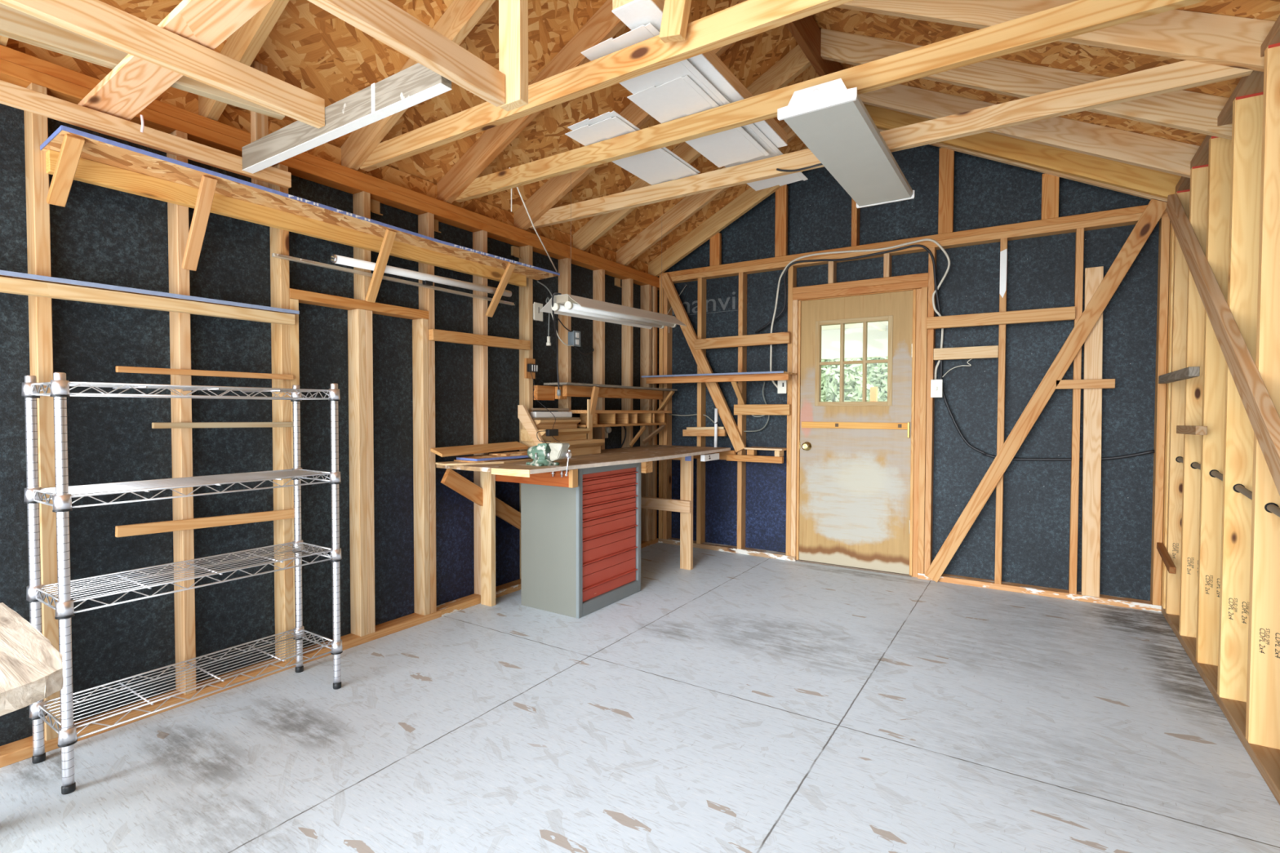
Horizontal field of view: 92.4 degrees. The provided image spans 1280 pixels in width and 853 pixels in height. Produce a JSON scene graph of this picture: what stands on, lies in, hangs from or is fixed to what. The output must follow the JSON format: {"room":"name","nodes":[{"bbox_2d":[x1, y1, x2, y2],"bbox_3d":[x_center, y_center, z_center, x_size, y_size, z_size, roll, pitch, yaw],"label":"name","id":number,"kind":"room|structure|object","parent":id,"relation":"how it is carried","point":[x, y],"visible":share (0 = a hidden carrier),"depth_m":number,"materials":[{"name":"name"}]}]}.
{"room":"garage workshop","nodes":[
{"label":"garage workshop","id":0,"kind":"room"},
{"bbox_2d":[0,44,659,768],"bbox_3d":[-1.283,-0.089,3.280,0.112,2.334,5.362,1,2,33],"label":"wall","id":1,"kind":"structure","parent":0,"point":[410,543],"depth_m":2.70,"materials":[{"name":"brown wood"}]},
{"bbox_2d":[0,270,299,324],"bbox_3d":[-1.969,-0.466,2.070,0.043,0.067,1.600,1,2,33],"label":"wall shelf","id":2,"kind":"object","parent":1,"relation":"attached to","point":[12,282],"visible":1,"depth_m":2.23,"materials":[{"name":"brown wood"}]},
{"bbox_2d":[115,508,293,537],"bbox_3d":[-1.725,0.386,2.492,0.019,0.062,0.641,1,2,33],"label":"slat","id":3,"kind":"object","parent":1,"relation":"attached to","point":[123,531],"visible":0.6,"depth_m":2.44,"materials":[{"name":"wood"}]},
{"bbox_2d":[115,365,293,379],"bbox_3d":[-1.722,-0.214,2.479,0.019,0.022,0.625,1,2,33],"label":"slat","id":4,"kind":"object","parent":1,"relation":"attached to","point":[118,369],"visible":1,"depth_m":2.43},
{"bbox_2d":[151,422,293,428],"bbox_3d":[-1.694,-0.006,2.528,0.019,0.022,0.520,1,1,33],"label":"slat","id":5,"kind":"object","parent":1,"relation":"attached to","point":[197,424],"visible":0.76,"depth_m":2.49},
{"bbox_2d":[40,125,559,317],"bbox_3d":[-1.236,-0.787,2.988,0.262,0.342,2.428,1,2,33],"label":"wall shelf","id":6,"kind":"object","parent":1,"relation":"attached to","point":[71,154],"visible":1,"depth_m":2.46,"materials":[{"name":"brown wood"}]},
{"bbox_2d":[537,280,552,346],"bbox_3d":[-0.625,-0.753,4.091,0.121,0.424,0.043,-1,2,-41],"label":"extension cord","id":7,"kind":"object","parent":6,"relation":"hanging from","point":[548,344],"visible":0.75,"depth_m":4.09,"materials":[{"name":"beige plastic"}]},
{"bbox_2d":[370,199,382,215],"bbox_3d":[-1.366,-1.130,3.162,0.022,0.068,0.075,1,2,33],"label":"paper scrap","id":8,"kind":"object","parent":1,"relation":"attached to","point":[375,205],"visible":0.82,"depth_m":3.15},
{"bbox_2d":[271,253,515,305],"bbox_3d":[-1.182,-0.770,3.256,0.055,0.039,1.450,1,2,33],"label":"wall rail","id":9,"kind":"object","parent":1,"relation":"attached to","point":[426,284],"visible":0.96,"depth_m":3.12,"materials":[{"name":"wood"}]},
{"bbox_2d":[330,254,511,297],"bbox_3d":[-1.115,-0.800,3.320,0.039,0.056,1.152,1,2,33],"label":"fluorescent tube","id":10,"kind":"object","parent":9,"relation":"on","point":[335,259],"visible":1,"depth_m":3.21,"materials":[{"name":"white glass"}]},
{"bbox_2d":[434,219,440,232],"bbox_3d":[-1.164,-1.137,3.472,0.022,0.068,0.075,1,2,33],"label":"paper scrap","id":11,"kind":"object","parent":1,"relation":"attached to","point":[436,221],"visible":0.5,"depth_m":3.47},
{"bbox_2d":[428,328,530,350],"bbox_3d":[-0.934,-0.514,3.666,0.038,0.060,0.763,1,2,33],"label":"board","id":12,"kind":"object","parent":1,"relation":"attached to","point":[434,335],"visible":1,"depth_m":3.60,"materials":[{"name":"brown wood"}]},
{"bbox_2d":[511,245,520,257],"bbox_3d":[-0.810,-1.140,4.017,0.022,0.068,0.075,1,2,33],"label":"paper scrap","id":13,"kind":"object","parent":1,"relation":"attached to","point":[515,251],"visible":1,"depth_m":4.00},
{"bbox_2d":[524,358,537,378],"bbox_3d":[-0.709,-0.379,4.007,0.046,0.130,0.088,1,2,33],"label":"wall box","id":14,"kind":"object","parent":1,"relation":"attached to","point":[530,365],"visible":1,"depth_m":3.99,"materials":[{"name":"brown wood"}]},
{"bbox_2d":[529,371,555,428],"bbox_3d":[-0.610,-0.171,3.956,0.187,0.371,0.086,1,2,33],"label":"wire","id":15,"kind":"object","parent":14,"relation":"attached to","point":[530,371],"visible":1,"depth_m":3.99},
{"bbox_2d":[533,302,542,321],"bbox_3d":[-0.696,-0.763,4.091,0.057,0.116,0.084,1,2,33],"label":"outlet","id":16,"kind":"object","parent":1,"relation":"attached to","point":[537,315],"visible":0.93,"depth_m":4.07,"materials":[{"name":"beige plastic"}]},
{"bbox_2d":[568,330,580,346],"bbox_3d":[-0.466,-0.622,4.354,0.060,0.108,0.080,1,2,33],"label":"junction box","id":17,"kind":"object","parent":1,"relation":"attached to","point":[574,337],"visible":0.97,"depth_m":4.33,"materials":[{"name":"grey metal"}]},
{"bbox_2d":[551,313,573,346],"bbox_3d":[-0.542,-0.688,4.207,0.010,0.255,0.273,1,2,32],"label":"cord","id":18,"kind":"object","parent":17,"relation":"attached to","point":[551,313],"visible":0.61,"depth_m":4.21,"materials":[{"name":"beige plastic"}]},
{"bbox_2d":[554,313,571,332],"bbox_3d":[-0.549,-0.741,4.195,0.011,0.161,0.256,1,2,31],"label":"cord","id":19,"kind":"object","parent":17,"relation":"attached to","point":[554,313],"visible":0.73,"depth_m":4.21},
{"bbox_2d":[574,346,594,355],"bbox_3d":[-0.396,-0.562,4.502,0.044,0.086,0.335,1,2,16],"label":"cord","id":20,"kind":"object","parent":17,"relation":"attached to","point":[577,349],"visible":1,"depth_m":4.47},
{"bbox_2d":[533,382,677,426],"bbox_3d":[-0.193,-0.153,4.664,0.204,0.306,1.567,1,2,33],"label":"wall shelf","id":21,"kind":"object","parent":1,"relation":"attached to","point":[593,391],"visible":0.89,"depth_m":4.33,"materials":[{"name":"wood"}]},
{"bbox_2d":[604,426,611,438],"bbox_3d":[-0.267,0.036,4.840,0.065,0.110,0.071,1,2,33],"label":"socket","id":22,"kind":"object","parent":1,"relation":"attached to","point":[607,429],"visible":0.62,"depth_m":4.83,"materials":[{"name":"beige plastic"}]},
{"bbox_2d":[614,277,622,287],"bbox_3d":[-0.178,-1.169,4.989,0.022,0.068,0.075,1,2,33],"label":"paper scrap","id":23,"kind":"object","parent":1,"relation":"attached to","point":[617,281],"visible":1,"depth_m":4.97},
{"bbox_2d":[568,399,671,439],"bbox_3d":[-0.111,-0.053,4.817,0.177,0.300,1.185,1,2,33],"label":"rack","id":24,"kind":"object","parent":1,"relation":"attached to","point":[602,418],"visible":0.97,"depth_m":4.65,"materials":[{"name":"brown wood"}]},
{"bbox_2d":[620,426,626,448],"bbox_3d":[-0.130,0.079,4.949,0.038,0.182,0.117,0,1,10],"label":"cable","id":25,"kind":"object","parent":24,"relation":"hanging from","point":[624,426],"visible":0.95,"depth_m":4.94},
{"bbox_2d":[642,424,665,444],"bbox_3d":[0.117,0.065,5.197,0.237,0.171,0.041,-1,2,-32],"label":"stick","id":26,"kind":"object","parent":24,"relation":"hanging from","point":[661,428],"visible":0.92,"depth_m":5.18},
{"bbox_2d":[0,542,1279,852],"bbox_3d":[0.124,1.134,2.220,3.680,0.050,5.670,1,2,33],"label":"floor","id":27,"kind":"structure","parent":0,"point":[731,702],"depth_m":2.17,"materials":[{"name":"concrete"}]},
{"bbox_2d":[0,602,63,715],"bbox_3d":[-1.746,0.828,1.151,0.862,0.606,0.955,1,2,33],"label":"bench","id":28,"kind":"object","parent":27,"relation":"on","point":[31,668],"visible":1,"depth_m":1.34,"materials":[{"name":"brown wood"}]},
{"bbox_2d":[21,372,342,795],"bbox_3d":[-1.629,0.465,2.286,0.353,1.275,0.900,1,2,33],"label":"wire shelving","id":29,"kind":"object","parent":27,"relation":"on","point":[61,495],"visible":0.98,"depth_m":2.09,"materials":[{"name":"silver metal"}]},
{"bbox_2d":[520,462,640,618],"bbox_3d":[-0.352,0.645,3.811,0.443,0.844,0.640,1,2,33],"label":"base cabinet","id":30,"kind":"object","parent":27,"relation":"on","point":[580,546],"visible":0.77,"depth_m":3.59,"materials":[{"name":"grey metal"}]},
{"bbox_2d":[435,444,730,606],"bbox_3d":[-0.184,0.624,4.194,0.752,0.868,2.347,1,2,33],"label":"workbench","id":31,"kind":"object","parent":27,"relation":"on","point":[484,496],"visible":0.88,"depth_m":3.66,"materials":[{"name":"brown wood"}]},
{"bbox_2d":[435,457,533,465],"bbox_3d":[-0.870,0.200,3.518,0.270,0.010,0.580,1,2,33],"label":"panel","id":32,"kind":"object","parent":31,"relation":"on","point":[517,460],"visible":0.7,"depth_m":3.39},
{"bbox_2d":[453,458,514,462],"bbox_3d":[-0.885,0.190,3.531,0.190,0.008,0.335,1,2,33],"label":"panel","id":33,"kind":"object","parent":32,"relation":"on","point":[459,460],"visible":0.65,"depth_m":3.41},
{"bbox_2d":[456,454,528,461],"bbox_3d":[-0.805,0.176,3.637,0.254,0.013,0.570,1,2,38],"label":"board","id":34,"kind":"object","parent":33,"relation":"on","point":[479,457],"visible":0.73,"depth_m":3.49,"materials":[{"name":"paint"}]},
{"bbox_2d":[430,441,528,457],"bbox_3d":[-0.930,0.131,3.621,0.100,0.055,0.671,1,2,33],"label":"plank","id":35,"kind":"object","parent":34,"relation":"on","point":[512,446],"visible":1,"depth_m":3.56,"materials":[{"name":"brown wood"}]},
{"bbox_2d":[488,451,527,456],"bbox_3d":[-0.753,0.163,3.715,0.190,0.008,0.280,1,2,33],"label":"offcut","id":36,"kind":"object","parent":34,"relation":"on","point":[510,453],"visible":0.79,"depth_m":3.66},
{"bbox_2d":[525,442,571,477],"bbox_3d":[-0.492,0.184,3.332,0.267,0.190,0.167,1,2,33],"label":"bench vise","id":37,"kind":"object","parent":31,"relation":"on","point":[542,454],"visible":0.98,"depth_m":3.31,"materials":[{"name":"green metal"}]},
{"bbox_2d":[517,404,604,456],"bbox_3d":[-0.516,0.025,4.098,0.284,0.331,0.555,1,2,33],"label":"rack","id":38,"kind":"object","parent":31,"relation":"on","point":[569,433],"visible":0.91,"depth_m":4.02,"materials":[{"name":"wood"}]},
{"bbox_2d":[530,411,572,417],"bbox_3d":[-0.596,-0.080,4.145,0.053,0.040,0.370,1,2,33],"label":"box","id":39,"kind":"object","parent":38,"relation":"on","point":[533,414],"visible":0.9,"depth_m":4.09,"materials":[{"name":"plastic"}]},
{"bbox_2d":[546,429,559,441],"bbox_3d":[-0.534,0.057,3.863,0.080,0.077,0.090,1,2,33],"label":"adapter","id":40,"kind":"object","parent":38,"relation":"attached to","point":[552,433],"visible":1,"depth_m":3.86,"materials":[{"name":"plastic"}]},
{"bbox_2d":[531,417,579,419],"bbox_3d":[-0.593,-0.054,4.155,0.087,0.012,0.480,1,2,33],"label":"shelf","id":41,"kind":"object","parent":38,"relation":"attached to","point":[559,418],"depth_m":4.15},
{"bbox_2d":[628,425,645,447],"bbox_3d":[-0.021,0.080,5.000,0.158,0.178,0.033,-1,2,-27],"label":"stick","id":42,"kind":"object","parent":31,"relation":"on","point":[643,428],"visible":1,"depth_m":4.99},
{"bbox_2d":[700,453,719,461],"bbox_3d":[0.534,0.234,4.664,0.036,0.048,0.250,1,2,33],"label":"power outlet","id":43,"kind":"object","parent":31,"relation":"attached to","point":[708,457],"visible":1,"depth_m":4.63,"materials":[{"name":"plastic"}]},
{"bbox_2d":[714,408,717,447],"bbox_3d":[0.621,0.012,5.012,0.028,0.319,0.054,0,1,11],"label":"pipe","id":44,"kind":"object","parent":31,"relation":"on","point":[715,409],"visible":1,"depth_m":5.00,"materials":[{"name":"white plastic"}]},
{"bbox_2d":[0,0,1279,276],"bbox_3d":[0.211,-1.730,2.286,3.935,1.073,5.390,1,2,33],"label":"ceiling","id":45,"kind":"structure","parent":0,"point":[1142,148],"depth_m":3.08,"materials":[{"name":"brown wood"}]},
{"bbox_2d":[77,0,271,120],"bbox_3d":[-1.186,-1.105,1.672,1.432,0.168,0.125,1,2,32],"label":"plank","id":46,"kind":"object","parent":45,"relation":"hanging from","point":[135,82],"visible":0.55,"depth_m":1.80,"materials":[{"name":"wood"}]},
{"bbox_2d":[0,3,284,119],"bbox_3d":[-1.720,-1.123,1.707,0.038,0.089,1.311,1,3,43],"label":"board","id":47,"kind":"object","parent":46,"relation":"on","point":[15,24],"visible":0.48,"depth_m":1.78,"materials":[{"name":"wood"}]},
{"bbox_2d":[140,114,144,132],"bbox_3d":[-1.651,-1.004,2.033,0.012,0.056,0.008,0,1,11],"label":"string","id":48,"kind":"object","parent":46,"relation":"hanging from","point":[141,116],"visible":1,"depth_m":2.03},
{"bbox_2d":[0,0,324,128],"bbox_3d":[-1.536,-1.026,1.320,0.038,0.089,1.738,1,2,33],"label":"ceiling beam","id":49,"kind":"structure","parent":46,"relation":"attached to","point":[97,20],"depth_m":1.68,"materials":[{"name":"wood"}]},
{"bbox_2d":[241,62,452,173],"bbox_3d":[-1.032,-1.018,2.052,1.154,0.089,0.040,1,2,33],"label":"light fixture","id":50,"kind":"object","parent":49,"relation":"attached to","point":[415,84],"visible":0.9,"depth_m":1.96,"materials":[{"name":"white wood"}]},
{"bbox_2d":[250,60,269,188],"bbox_3d":[-1.520,-1.197,2.450,0.038,0.490,0.050,1,2,33],"label":"hanger","id":51,"kind":"object","parent":45,"relation":"hanging from","point":[259,122],"visible":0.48,"depth_m":2.43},
{"bbox_2d":[0,80,291,188],"bbox_3d":[-1.963,-0.989,1.710,0.030,0.060,1.925,1,2,33],"label":"ceiling beam","id":52,"kind":"structure","parent":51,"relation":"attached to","point":[11,95],"depth_m":2.06,"materials":[{"name":"wood"}]},
{"bbox_2d":[307,0,505,106],"bbox_3d":[-0.956,-1.010,1.067,0.038,0.089,1.945,1,2,33],"label":"ceiling beam","id":53,"kind":"structure","parent":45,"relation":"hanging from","point":[383,20],"depth_m":1.62,"materials":[{"name":"wood"}]},
{"bbox_2d":[498,0,528,111],"bbox_3d":[-0.386,-1.470,1.869,0.089,0.970,0.038,1,2,33],"label":"wooden post","id":54,"kind":"object","parent":53,"relation":"attached to","point":[513,14],"visible":1,"depth_m":1.86,"materials":[{"name":"wood"}]},
{"bbox_2d":[360,0,853,171],"bbox_3d":[0.072,-1.276,2.085,3.424,0.089,0.038,1,2,33],"label":"joist","id":55,"kind":"object","parent":45,"relation":"attached to","point":[744,20],"visible":0.83,"depth_m":2.17,"materials":[{"name":"wood"}]},
{"bbox_2d":[658,0,691,43],"bbox_3d":[0.159,-1.591,1.947,0.208,0.683,0.038,1,2,33],"label":"strut","id":56,"kind":"object","parent":55,"relation":"attached to","point":[673,27],"visible":1,"depth_m":1.97,"materials":[{"name":"brown wood"}]},
{"bbox_2d":[539,231,686,397],"bbox_3d":[-0.199,-0.857,4.090,0.461,1.339,1.280,1,2,33],"label":"light","id":57,"kind":"object","parent":45,"relation":"hanging from","point":[566,304],"depth_m":3.89,"materials":[{"name":"metal"}]},
{"bbox_2d":[454,0,1207,202],"bbox_3d":[0.385,-1.300,2.566,3.424,0.089,0.038,1,2,33],"label":"joist","id":58,"kind":"object","parent":45,"relation":"attached to","point":[1079,17],"visible":0.92,"depth_m":2.23,"materials":[{"name":"wood"}]},
{"bbox_2d":[509,167,557,271],"bbox_3d":[-0.597,-1.174,3.563,0.032,0.408,0.656,1,1,14],"label":"rope","id":59,"kind":"object","parent":58,"relation":"hanging from","point":[509,167],"visible":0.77,"depth_m":3.53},
{"bbox_2d":[564,115,698,185],"bbox_3d":[-0.006,-1.366,3.104,0.290,0.010,0.810,1,2,33],"label":"siding piece","id":60,"kind":"object","parent":58,"relation":"on","point":[658,166],"visible":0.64,"depth_m":3.13,"materials":[{"name":"white plastic"}]},
{"bbox_2d":[567,111,700,173],"bbox_3d":[-0.001,-1.375,3.065,0.260,0.010,0.810,1,2,33],"label":"siding piece","id":61,"kind":"object","parent":60,"relation":"on","point":[605,116],"visible":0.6,"depth_m":2.77,"materials":[{"name":"white plastic"}]},
{"bbox_2d":[626,75,769,167],"bbox_3d":[0.298,-1.358,2.793,0.280,0.010,0.860,1,2,33],"label":"siding piece","id":62,"kind":"object","parent":58,"relation":"on","point":[679,97],"visible":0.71,"depth_m":2.65,"materials":[{"name":"white plastic"}]},
{"bbox_2d":[580,22,751,126],"bbox_3d":[0.145,-1.356,2.487,0.295,0.010,0.860,1,2,33],"label":"siding piece","id":63,"kind":"object","parent":62,"relation":"on","point":[657,77],"visible":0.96,"depth_m":2.33,"materials":[{"name":"white plastic"}]},
{"bbox_2d":[723,94,808,191],"bbox_3d":[0.517,-1.380,3.074,0.310,0.010,1.090,1,2,33],"label":"siding piece","id":64,"kind":"object","parent":63,"relation":"on","point":[752,130],"visible":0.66,"depth_m":3.21,"materials":[{"name":"white plastic"}]},
{"bbox_2d":[612,0,787,147],"bbox_3d":[0.318,-1.404,2.520,0.138,0.060,1.295,1,2,33],"label":"board","id":65,"kind":"object","parent":64,"relation":"on","point":[634,14],"visible":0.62,"depth_m":2.34,"materials":[{"name":"white"}]},
{"bbox_2d":[777,78,915,208],"bbox_3d":[0.967,-1.212,2.737,0.290,0.090,1.207,1,2,33],"label":"ceiling light","id":66,"kind":"object","parent":58,"relation":"attached to","point":[830,118],"visible":1,"depth_m":2.52,"materials":[{"name":"white metal"}]},
{"bbox_2d":[529,60,1253,229],"bbox_3d":[0.718,-1.312,3.077,3.424,0.089,0.038,1,2,33],"label":"joist","id":67,"kind":"object","parent":45,"relation":"attached to","point":[1185,74],"visible":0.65,"depth_m":2.62,"materials":[{"name":"wood"}]},
{"bbox_2d":[776,163,822,172],"bbox_3d":[0.796,-1.266,2.982,0.285,0.046,0.019,1,2,36],"label":"cord","id":68,"kind":"object","parent":67,"relation":"attached to","point":[819,164],"visible":0.82,"depth_m":2.99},
{"bbox_2d":[656,144,1170,612],"bbox_3d":[1.631,-0.625,4.503,3.648,3.358,0.113,1,2,33],"label":"wall","id":69,"kind":"structure","parent":0,"point":[1014,238],"depth_m":4.14,"materials":[{"name":"fabric"}]},
{"bbox_2d":[669,413,719,426],"bbox_3d":[0.459,-0.051,5.259,0.474,0.113,0.017,1,2,30],"label":"cable","id":70,"kind":"object","parent":69,"relation":"attached to","point":[669,414],"visible":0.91,"depth_m":5.27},
{"bbox_2d":[658,273,746,452],"bbox_3d":[0.514,-0.557,5.142,0.811,1.523,0.038,1,2,33],"label":"diagonal brace","id":71,"kind":"object","parent":69,"relation":"attached to","point":[732,430],"visible":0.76,"depth_m":5.12,"materials":[{"name":"wood"}]},
{"bbox_2d":[682,426,726,435],"bbox_3d":[0.538,0.042,5.140,0.391,0.078,0.040,0,1,33],"label":"board","id":72,"kind":"object","parent":69,"relation":"attached to","point":[695,432],"depth_m":5.12,"materials":[{"name":"brown wood"}]},
{"bbox_2d":[693,450,736,459],"bbox_3d":[0.591,0.232,5.111,0.445,0.078,0.038,1,2,33],"label":"rail","id":73,"kind":"object","parent":69,"relation":"attached to","point":[722,455],"visible":0.18,"depth_m":5.03,"materials":[{"name":"brown wood"}]},
{"bbox_2d":[641,370,796,404],"bbox_3d":[0.608,-0.298,4.929,1.245,0.239,0.302,1,2,33],"label":"wall shelf","id":74,"kind":"object","parent":69,"relation":"attached to","point":[733,378],"visible":1,"depth_m":4.83,"materials":[{"name":"wood"}]},
{"bbox_2d":[694,331,791,349],"bbox_3d":[0.808,-0.685,4.923,0.815,0.085,0.041,0,1,33],"label":"board","id":75,"kind":"object","parent":69,"relation":"attached to","point":[778,338],"visible":1,"depth_m":4.88,"materials":[{"name":"wood"}]},
{"bbox_2d":[726,446,786,463],"bbox_3d":[0.942,0.222,4.897,0.466,0.111,0.185,1,2,33],"label":"box shelf","id":76,"kind":"object","parent":69,"relation":"attached to","point":[778,458],"visible":0.96,"depth_m":4.81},
{"bbox_2d":[743,382,769,431],"bbox_3d":[0.936,-0.157,4.954,0.228,0.407,0.020,1,2,33],"label":"cable","id":77,"kind":"object","parent":69,"relation":"attached to","point":[764,382],"visible":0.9,"depth_m":4.92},
{"bbox_2d":[733,404,791,415],"bbox_3d":[0.965,-0.133,4.859,0.465,0.083,0.038,1,2,33],"label":"board","id":78,"kind":"object","parent":69,"relation":"attached to","point":[763,409],"visible":1,"depth_m":4.83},
{"bbox_2d":[777,380,786,393],"bbox_3d":[1.113,-0.312,4.774,0.070,0.112,0.052,1,2,33],"label":"outlet","id":79,"kind":"object","parent":69,"relation":"attached to","point":[782,384],"visible":0.75,"depth_m":4.75,"materials":[{"name":"beige plastic"}]},
{"bbox_2d":[795,300,801,559],"bbox_3d":[1.243,0.037,4.771,0.017,2.018,0.070,1,2,33],"label":"trim","id":80,"kind":"structure","parent":69,"relation":"attached to","point":[799,301],"depth_m":4.74,"materials":[{"name":"brown wood"}]},
{"bbox_2d":[795,560,911,577],"bbox_3d":[1.581,1.047,4.570,0.830,0.011,0.078,1,2,33],"label":"trim","id":81,"kind":"structure","parent":69,"relation":"attached to","point":[802,561],"depth_m":4.53,"materials":[{"name":"brown wood"}]},
{"bbox_2d":[799,290,912,574],"bbox_3d":[1.569,0.042,4.522,0.808,2.000,0.109,1,2,33],"label":"door","id":82,"kind":"structure","parent":69,"relation":"in","point":[855,498],"depth_m":4.51,"materials":[{"name":"brown wood"}]},
{"bbox_2d":[801,422,910,437],"bbox_3d":[1.570,0.019,4.519,0.775,0.110,0.018,1,2,33],"label":"bar","id":83,"kind":"object","parent":82,"relation":"attached to","point":[804,424],"visible":1,"depth_m":4.49,"materials":[{"name":"beige wood"}]},
{"bbox_2d":[800,288,913,301],"bbox_3d":[1.588,-0.963,4.523,0.798,0.006,0.070,1,2,33],"label":"trim","id":84,"kind":"structure","parent":69,"relation":"attached to","point":[908,289],"depth_m":4.48,"materials":[{"name":"brown wood"}]},
{"bbox_2d":[769,238,950,388],"bbox_3d":[1.567,-0.788,4.499,1.269,1.023,0.081,1,2,33],"label":"cable","id":85,"kind":"object","parent":69,"relation":"attached to","point":[938,244],"visible":0.89,"depth_m":4.34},
{"bbox_2d":[755,244,986,455],"bbox_3d":[1.605,-0.542,4.488,1.648,1.446,0.090,1,2,33],"label":"cable","id":86,"kind":"object","parent":69,"relation":"attached to","point":[966,442],"visible":0.94,"depth_m":4.22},
{"bbox_2d":[909,288,916,576],"bbox_3d":[1.928,0.050,4.325,0.019,2.018,0.070,1,2,33],"label":"trim","id":87,"kind":"structure","parent":69,"relation":"attached to","point":[914,290],"depth_m":4.30,"materials":[{"name":"brown wood"}]},
{"bbox_2d":[912,288,921,577],"bbox_3d":[1.955,0.050,4.313,0.038,2.019,0.058,1,2,33],"label":"trim","id":88,"kind":"structure","parent":69,"relation":"attached to","point":[918,292],"depth_m":4.29,"materials":[{"name":"brown wood"}]},
{"bbox_2d":[930,379,942,397],"bbox_3d":[2.027,-0.259,4.186,0.072,0.122,0.060,1,2,33],"label":"outlet","id":89,"kind":"object","parent":69,"relation":"attached to","point":[936,385],"visible":1,"depth_m":4.17,"materials":[{"name":"beige plastic"}]},
{"bbox_2d":[942,359,971,377],"bbox_3d":[2.159,-0.406,4.143,0.214,0.144,0.030,1,2,19],"label":"wire","id":90,"kind":"object","parent":89,"relation":"attached to","point":[970,359],"visible":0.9,"depth_m":4.15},
{"bbox_2d":[933,345,998,359],"bbox_3d":[2.179,-0.492,4.108,0.383,0.078,0.038,1,2,33],"label":"board","id":91,"kind":"object","parent":69,"relation":"attached to","point":[978,352],"visible":1,"depth_m":4.09,"materials":[{"name":"brown wood"}]},
{"bbox_2d":[926,306,1075,328],"bbox_3d":[2.311,-0.699,3.970,0.827,0.078,0.038,1,2,33],"label":"board","id":92,"kind":"object","parent":69,"relation":"attached to","point":[1063,313],"visible":1,"depth_m":3.94,"materials":[{"name":"brown wood"}]},
{"bbox_2d":[924,198,1167,582],"bbox_3d":[2.492,-0.124,3.866,1.245,2.390,0.038,1,2,33],"label":"diagonal brace","id":93,"kind":"object","parent":69,"relation":"attached to","point":[1155,209],"visible":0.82,"depth_m":3.80,"materials":[{"name":"wood"}]},
{"bbox_2d":[982,449,1155,461],"bbox_3d":[2.667,0.177,3.862,0.890,0.096,0.035,1,2,33],"label":"cable","id":94,"kind":"object","parent":69,"relation":"attached to","point":[1152,451],"visible":0.7,"depth_m":3.85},
{"bbox_2d":[1055,378,1115,389],"bbox_3d":[2.702,-0.258,3.727,0.291,0.055,0.038,1,2,33],"label":"board","id":95,"kind":"object","parent":69,"relation":"attached to","point":[1100,383],"visible":1,"depth_m":3.71,"materials":[{"name":"brown wood"}]},
{"bbox_2d":[1081,266,1103,597],"bbox_3d":[2.760,0.037,3.742,0.090,2.001,0.038,0,1,33],"label":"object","id":96,"kind":"object","parent":69,"relation":"on","point":[1094,276],"visible":1,"depth_m":3.73,"materials":[{"name":"brown wood"}]},
{"bbox_2d":[1160,14,1279,804],"bbox_3d":[1.682,-0.092,1.352,0.112,2.452,5.362,1,2,33],"label":"wall","id":97,"kind":"structure","parent":0,"point":[1221,603],"depth_m":2.39,"materials":[{"name":"brown wood"}]},
{"bbox_2d":[1156,542,1176,573],"bbox_3d":[2.906,0.723,3.389,0.028,0.090,0.424,1,2,33],"label":"block","id":98,"kind":"object","parent":97,"relation":"attached to","point":[1163,553],"visible":1,"depth_m":3.34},
{"bbox_2d":[1158,366,1199,383],"bbox_3d":[2.785,-0.262,3.183,0.038,0.045,0.860,1,2,33],"label":"block","id":99,"kind":"object","parent":97,"relation":"attached to","point":[1188,372],"visible":1,"depth_m":3.01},
{"bbox_2d":[1176,425,1207,435],"bbox_3d":[2.574,0.016,2.867,0.038,0.040,0.450,1,1,33],"label":"block","id":100,"kind":"object","parent":97,"relation":"attached to","point":[1183,429],"visible":1,"depth_m":2.75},
{"bbox_2d":[1166,194,1279,495],"bbox_3d":[2.338,-0.486,2.489,0.038,1.537,2.247,1,2,33],"label":"diagonal brace","id":101,"kind":"object","parent":97,"relation":"attached to","point":[1264,417],"visible":1,"depth_m":2.22,"materials":[{"name":"wood"}]},
{"bbox_2d":[1175,456,1279,517],"bbox_3d":[2.427,0.246,2.538,0.035,0.123,2.451,1,2,33],"label":"conduit","id":102,"kind":"object","parent":97,"relation":"attached to","point":[1273,508],"visible":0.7,"depth_m":2.34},
{"label":"outside","id":103,"kind":"structure","parent":0,"visible":0},
{"bbox_3d":[16.548,0.704,30.638,80.000,0.150,59.870,1,2,33],"label":"lawn","id":104,"kind":"structure","parent":103,"visible":0},
{"bbox_2d":[821,358,882,401],"bbox_3d":[4.011,-0.399,13.870,2.742,2.852,1.936,1,2,30],"label":"leafy bush","id":105,"kind":"object","parent":104,"relation":"on","point":[830,374],"visible":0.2,"depth_m":13.11,"materials":[{"name":"green plant"}]},
{"bbox_2d":[851,356,888,401],"bbox_3d":[5.712,-0.575,15.282,2.532,3.139,1.990,1,2,33],"label":"leafy bush","id":106,"kind":"object","parent":104,"relation":"on","point":[877,373],"visible":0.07,"depth_m":14.55,"materials":[{"name":"green plant"}]},
{"bbox_2d":[870,386,877,401],"bbox_3d":[4.544,0.153,11.939,0.110,1.840,0.120,1,2,33],"label":"post","id":107,"kind":"object","parent":104,"relation":"on","point":[873,390],"visible":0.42,"depth_m":11.87,"materials":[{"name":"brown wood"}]},
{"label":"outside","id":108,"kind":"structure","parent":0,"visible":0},
{"bbox_2d":[821,320,888,359],"bbox_3d":[4.099,-1.216,5.920,13.000,0.520,4.840,1,2,33],"label":"sky","id":109,"kind":"structure","parent":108,"point":[877,331],"depth_m":9.20,"materials":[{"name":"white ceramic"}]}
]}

